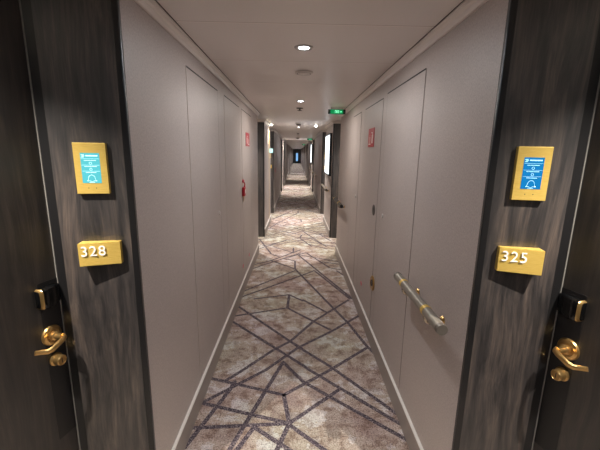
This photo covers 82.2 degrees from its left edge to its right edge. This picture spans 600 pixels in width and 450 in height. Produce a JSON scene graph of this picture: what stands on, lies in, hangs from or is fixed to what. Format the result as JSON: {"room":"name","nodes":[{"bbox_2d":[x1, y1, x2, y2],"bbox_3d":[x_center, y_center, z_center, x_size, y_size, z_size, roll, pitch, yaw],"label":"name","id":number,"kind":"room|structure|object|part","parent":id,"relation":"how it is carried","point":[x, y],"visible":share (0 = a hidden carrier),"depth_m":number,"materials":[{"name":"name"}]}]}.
{"room":"ship interior","nodes":[
{"label":"ship interior","id":0,"kind":"room"},
{"bbox_2d":[119,0,292,449],"bbox_3d":[-1.389,-4.629,24.357,1.143,2.095,58.400,1,12,-1],"label":"wall","id":1,"kind":"structure","parent":0,"point":[155,62],"depth_m":1.57,"materials":[{"name":"paint"}]},
{"bbox_2d":[0,0,80,449],"bbox_3d":[-0.946,0.328,0.867,0.073,2.040,0.802,4,12,14],"label":"door","id":2,"kind":"structure","parent":1,"relation":"in","point":[38,411],"depth_m":1.12,"materials":[{"name":"brown wood"}]},
{"bbox_3d":[-0.866,0.411,1.189,0.062,0.049,0.107,4,12,14],"label":"lever","id":3,"kind":"part","parent":2,"relation":"part of","materials":[{"name":"gold metal"}]},
{"bbox_3d":[-0.886,0.394,1.230,0.012,0.074,0.074,4,12,14],"label":"handle","id":4,"kind":"part","parent":2,"relation":"part of","materials":[{"name":"gold metal"}]},
{"bbox_3d":[-0.890,0.499,1.265,0.001,0.620,0.072,4,12,14],"label":"lock plate","id":5,"kind":"part","parent":2,"relation":"part of","materials":[{"name":"black metal"}]},
{"bbox_2d":[21,0,155,449],"bbox_3d":[-0.736,0.247,1.272,0.286,2.050,0.018,-1,12,-10],"label":"wall panel","id":6,"kind":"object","parent":1,"relation":"attached to","point":[75,47],"depth_m":1.21,"materials":[{"name":"brown wood"}]},
{"bbox_2d":[72,142,110,193],"bbox_3d":[-0.707,-0.192,1.169,0.101,0.170,0.019,-1,12,-11],"label":"screen","id":7,"kind":"object","parent":1,"relation":"attached to","point":[91,165],"visible":1,"depth_m":1.16,"materials":[{"name":"gold metal"}]},
{"bbox_2d":[77,240,123,266],"bbox_3d":[-0.705,0.100,1.220,0.130,0.082,0.042,-1,12,-10],"label":"number plate","id":8,"kind":"object","parent":1,"relation":"attached to","point":[91,253],"visible":1,"depth_m":1.21,"materials":[{"name":"gold metal"}]},
{"bbox_2d":[185,65,224,378],"bbox_3d":[-0.602,-0.007,2.300,0.009,1.810,0.720,1,12,-1],"label":"door","id":9,"kind":"structure","parent":1,"relation":"in","point":[202,97],"depth_m":2.21,"materials":[{"name":"plastic"}]},
{"bbox_2d":[134,0,292,148],"bbox_3d":[-1.034,-5.627,24.151,0.537,0.042,58.400,1,12,-1],"label":"trim","id":10,"kind":"structure","parent":1,"relation":"attached to","point":[151,7],"depth_m":1.74,"materials":[{"name":"white paint"}]},
{"bbox_2d":[171,163,292,449],"bbox_3d":[-0.827,-3.665,24.564,0.015,0.143,58.400,1,12,-1],"label":"baseboard","id":11,"kind":"structure","parent":1,"relation":"attached to","point":[183,436],"depth_m":2.37,"materials":[{"name":"beige paint"}]},
{"bbox_2d":[224,95,241,310],"bbox_3d":[-0.614,-0.201,3.213,0.002,1.814,0.712,1,12,-1],"label":"door","id":12,"kind":"structure","parent":1,"relation":"in","point":[231,110],"depth_m":3.15,"materials":[{"name":"plastic"}]},
{"bbox_2d":[241,109,251,274],"bbox_3d":[-0.622,-0.381,4.073,0.002,1.814,0.745,1,12,-1],"label":"door","id":13,"kind":"structure","parent":1,"relation":"in","point":[245,118],"depth_m":4.03,"materials":[{"name":"plastic"}]},
{"bbox_2d":[242,179,245,200],"bbox_3d":[-0.601,-0.373,3.697,0.030,0.232,0.114,1,12,-1],"label":"hook","id":14,"kind":"object","parent":13,"relation":"attached to","point":[244,187],"visible":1,"depth_m":3.67,"materials":[{"name":"red metal"}]},
{"bbox_2d":[246,133,249,146],"bbox_3d":[-0.609,-0.993,4.001,0.004,0.150,0.290,1,12,-1],"label":"fire sign","id":15,"kind":"object","parent":13,"relation":"attached to","point":[247,134],"visible":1,"depth_m":3.98,"materials":[{"name":"red plastic"}]},
{"bbox_2d":[257,122,264,236],"bbox_3d":[-0.783,-0.783,6.180,0.286,2.050,0.018,-1,12,-10],"label":"trim","id":16,"kind":"structure","parent":1,"relation":"attached to","point":[260,125],"depth_m":6.19,"materials":[{"name":"brown wood"}]},
{"bbox_2d":[271,131,273,212],"bbox_3d":[-0.807,-1.307,8.676,0.286,2.050,0.018,-1,12,-10],"label":"trim","id":17,"kind":"structure","parent":1,"relation":"attached to","point":[272,132],"depth_m":8.69,"materials":[{"name":"brown wood"}]},
{"bbox_2d":[281,139,281,191],"bbox_3d":[-0.855,-2.344,13.618,0.286,2.050,0.018,-1,12,-10],"label":"trim","id":18,"kind":"structure","parent":1,"relation":"attached to","point":[281,139],"depth_m":13.63,"materials":[{"name":"brown wood"}]},
{"bbox_2d":[283,151,283,184],"bbox_3d":[-0.878,-2.868,16.113,0.286,2.050,0.018,-1,12,-10],"label":"trim","id":19,"kind":"structure","parent":1,"relation":"attached to","point":[283,151],"depth_m":16.17,"materials":[{"name":"brown wood"}]},
{"bbox_2d":[185,163,408,449],"bbox_3d":[-0.230,-3.538,24.597,3.500,0.101,58.400,1,12,-1],"label":"floor","id":20,"kind":"structure","parent":0,"point":[297,368],"depth_m":2.58,"materials":[{"name":"carpet"}]},
{"bbox_2d":[293,149,300,162],"bbox_3d":[-0.485,-10.621,53.007,3.500,2.095,0.120,1,12,-1],"label":"wall","id":21,"kind":"structure","parent":0,"point":[293,149],"depth_m":52.93,"materials":[{"name":"plastic"}]},
{"bbox_2d":[295,150,298,162],"bbox_3d":[-0.466,-10.507,52.940,0.640,1.900,0.055,1,12,-1],"label":"door","id":22,"kind":"structure","parent":21,"relation":"in","point":[296,151],"depth_m":52.90,"materials":[{"name":"blue paint"}]},
{"bbox_2d":[156,0,462,148],"bbox_3d":[-0.192,-5.695,24.144,3.500,0.120,58.400,1,12,-1],"label":"ceiling","id":23,"kind":"structure","parent":0,"point":[252,42],"depth_m":1.78,"materials":[{"name":"paint"}]},
{"bbox_2d":[294,44,313,50],"bbox_3d":[0.021,-0.949,1.845,0.106,0.006,0.106,1,12,-1],"label":"recessed light","id":24,"kind":"object","parent":23,"relation":"in","point":[302,47],"visible":1,"depth_m":1.84,"materials":[{"name":"grey"}]},
{"bbox_2d":[295,70,312,75],"bbox_3d":[0.027,-1.065,2.413,0.132,0.012,0.132,1,12,-1],"label":"disc","id":25,"kind":"object","parent":23,"relation":"attached to","point":[299,72],"visible":1,"depth_m":2.38,"materials":[{"name":"beige plastic"}]},
{"bbox_2d":[328,107,345,113],"bbox_3d":[0.455,-1.411,4.253,0.215,0.078,0.029,1,12,-1],"label":"exit sign","id":26,"kind":"object","parent":23,"relation":"hanging from","point":[330,111],"visible":1,"depth_m":4.24,"materials":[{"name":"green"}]},
{"bbox_2d":[301,0,508,449],"bbox_3d":[0.968,-4.593,24.387,1.143,2.095,58.400,1,12,-1],"label":"wall","id":27,"kind":"structure","parent":0,"point":[463,66],"depth_m":1.49,"materials":[{"name":"paint"}]},
{"bbox_2d":[310,142,311,184],"bbox_3d":[0.614,-2.846,16.132,0.286,2.050,0.019,3,12,9],"label":"trim","id":28,"kind":"structure","parent":27,"relation":"attached to","point":[311,142],"depth_m":16.15,"materials":[{"name":"brown wood"}]},
{"bbox_2d":[310,144,312,163],"bbox_3d":[0.478,-2.932,14.145,0.046,0.770,0.920,1,12,-1],"label":"display box","id":29,"kind":"object","parent":27,"relation":"attached to","point":[311,160],"visible":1,"depth_m":13.73,"materials":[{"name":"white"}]},
{"bbox_2d":[312,140,313,191],"bbox_3d":[0.638,-2.322,13.637,0.286,2.050,0.019,3,12,9],"label":"trim","id":30,"kind":"structure","parent":27,"relation":"attached to","point":[313,140],"depth_m":13.66,"materials":[{"name":"brown wood"}]},
{"bbox_2d":[320,132,325,213],"bbox_3d":[0.685,-1.285,8.695,0.286,2.050,0.019,3,12,9],"label":"trim","id":31,"kind":"structure","parent":27,"relation":"attached to","point":[324,133],"depth_m":8.70,"materials":[{"name":"brown wood"}]},
{"bbox_2d":[325,133,332,175],"bbox_3d":[0.549,-1.367,6.687,0.046,0.770,0.920,1,12,-1],"label":"display box","id":32,"kind":"object","parent":27,"relation":"attached to","point":[328,148],"visible":0.99,"depth_m":6.37,"materials":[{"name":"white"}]},
{"bbox_2d":[329,124,340,237],"bbox_3d":[0.709,-0.761,6.199,0.286,2.050,0.019,3,12,9],"label":"trim","id":33,"kind":"structure","parent":27,"relation":"attached to","point":[336,127],"depth_m":6.19,"materials":[{"name":"brown wood"}]},
{"bbox_2d":[332,196,344,207],"bbox_3d":[0.532,-0.302,4.683,0.099,0.089,0.924,1,12,-1],"label":"handrail","id":34,"kind":"object","parent":27,"relation":"attached to","point":[336,200],"visible":1,"depth_m":4.48,"materials":[{"name":"grey"}]},
{"bbox_2d":[347,112,361,281],"bbox_3d":[0.588,-0.291,3.807,0.009,1.788,0.485,1,12,-1],"label":"door","id":35,"kind":"structure","parent":27,"relation":"in","point":[358,118],"depth_m":3.78,"materials":[{"name":"paint"}]},
{"bbox_2d":[301,164,423,449],"bbox_3d":[0.372,-3.647,24.579,0.015,0.143,58.400,1,12,-1],"label":"baseboard","id":36,"kind":"structure","parent":27,"relation":"attached to","point":[412,439],"depth_m":2.39,"materials":[{"name":"beige paint"}]},
{"bbox_2d":[356,98,383,320],"bbox_3d":[0.595,-0.132,3.047,0.010,1.788,0.678,1,12,-1],"label":"door","id":37,"kind":"structure","parent":27,"relation":"in","point":[374,113],"depth_m":2.99,"materials":[{"name":"paint"}]},
{"bbox_2d":[368,127,374,146],"bbox_3d":[0.607,-0.744,2.930,0.004,0.155,0.230,1,12,-1],"label":"fire sign","id":38,"kind":"object","parent":37,"relation":"attached to","point":[372,130],"visible":1,"depth_m":2.91,"materials":[{"name":"red plastic"}]},
{"bbox_2d":[370,275,373,290],"bbox_3d":[0.586,0.473,2.803,0.013,0.124,0.124,1,12,-1],"label":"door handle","id":39,"kind":"object","parent":37,"relation":"attached to","point":[371,277],"visible":1,"depth_m":2.78,"materials":[{"name":"gold metal"}]},
{"bbox_2d":[301,0,487,148],"bbox_3d":[0.648,-5.602,24.172,0.537,0.042,58.400,1,12,-1],"label":"trim","id":40,"kind":"structure","parent":27,"relation":"attached to","point":[466,8],"depth_m":1.68,"materials":[{"name":"white paint"}]},
{"bbox_2d":[372,68,426,388],"bbox_3d":[0.604,0.029,2.247,0.009,1.803,0.740,1,12,-1],"label":"door","id":41,"kind":"structure","parent":27,"relation":"in","point":[405,103],"depth_m":2.16,"materials":[{"name":"paint"}]},
{"bbox_2d":[393,272,447,335],"bbox_3d":[0.561,0.359,1.594,0.099,0.089,0.592,1,12,-1],"label":"handrail","id":42,"kind":"object","parent":27,"relation":"attached to","point":[429,316],"visible":1,"depth_m":1.47,"materials":[{"name":"silver metal"}]},
{"bbox_2d":[495,246,544,275],"bbox_3d":[0.737,0.119,1.156,0.130,0.084,0.042,3,12,9],"label":"number plate","id":43,"kind":"object","parent":27,"relation":"attached to","point":[523,260],"visible":1,"depth_m":1.15,"materials":[{"name":"gold metal"}]},
{"bbox_2d":[452,0,599,449],"bbox_3d":[0.757,0.285,1.214,0.286,2.050,0.019,3,12,9],"label":"wall panel","id":44,"kind":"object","parent":27,"relation":"attached to","point":[549,76],"depth_m":1.14,"materials":[{"name":"brown wood"}]},
{"bbox_2d":[509,147,553,200],"bbox_3d":[0.745,-0.165,1.108,0.101,0.170,0.019,3,12,9],"label":"screen","id":45,"kind":"object","parent":27,"relation":"attached to","point":[532,165],"visible":1,"depth_m":1.10,"materials":[{"name":"gold metal"}]},
{"bbox_2d":[531,77,599,449],"bbox_3d":[0.974,0.373,0.814,0.073,2.040,0.802,-2,12,-15],"label":"door","id":46,"kind":"structure","parent":27,"relation":"in","point":[568,417],"depth_m":1.12,"materials":[{"name":"brown wood"}]},
{"bbox_3d":[0.904,0.524,1.203,0.002,0.620,0.080,-2,12,-16],"label":"lock plate","id":47,"kind":"part","parent":46,"relation":"part of","materials":[{"name":"black metal"}]},
{"bbox_3d":[0.906,0.420,1.164,0.012,0.074,0.074,-2,12,-15],"label":"handle","id":48,"kind":"part","parent":46,"relation":"part of","materials":[{"name":"gold metal"}]},
{"bbox_3d":[0.886,0.436,1.123,0.062,0.049,0.107,-2,12,-15],"label":"lever","id":49,"kind":"part","parent":46,"relation":"part of","materials":[{"name":"gold metal"}]}
]}

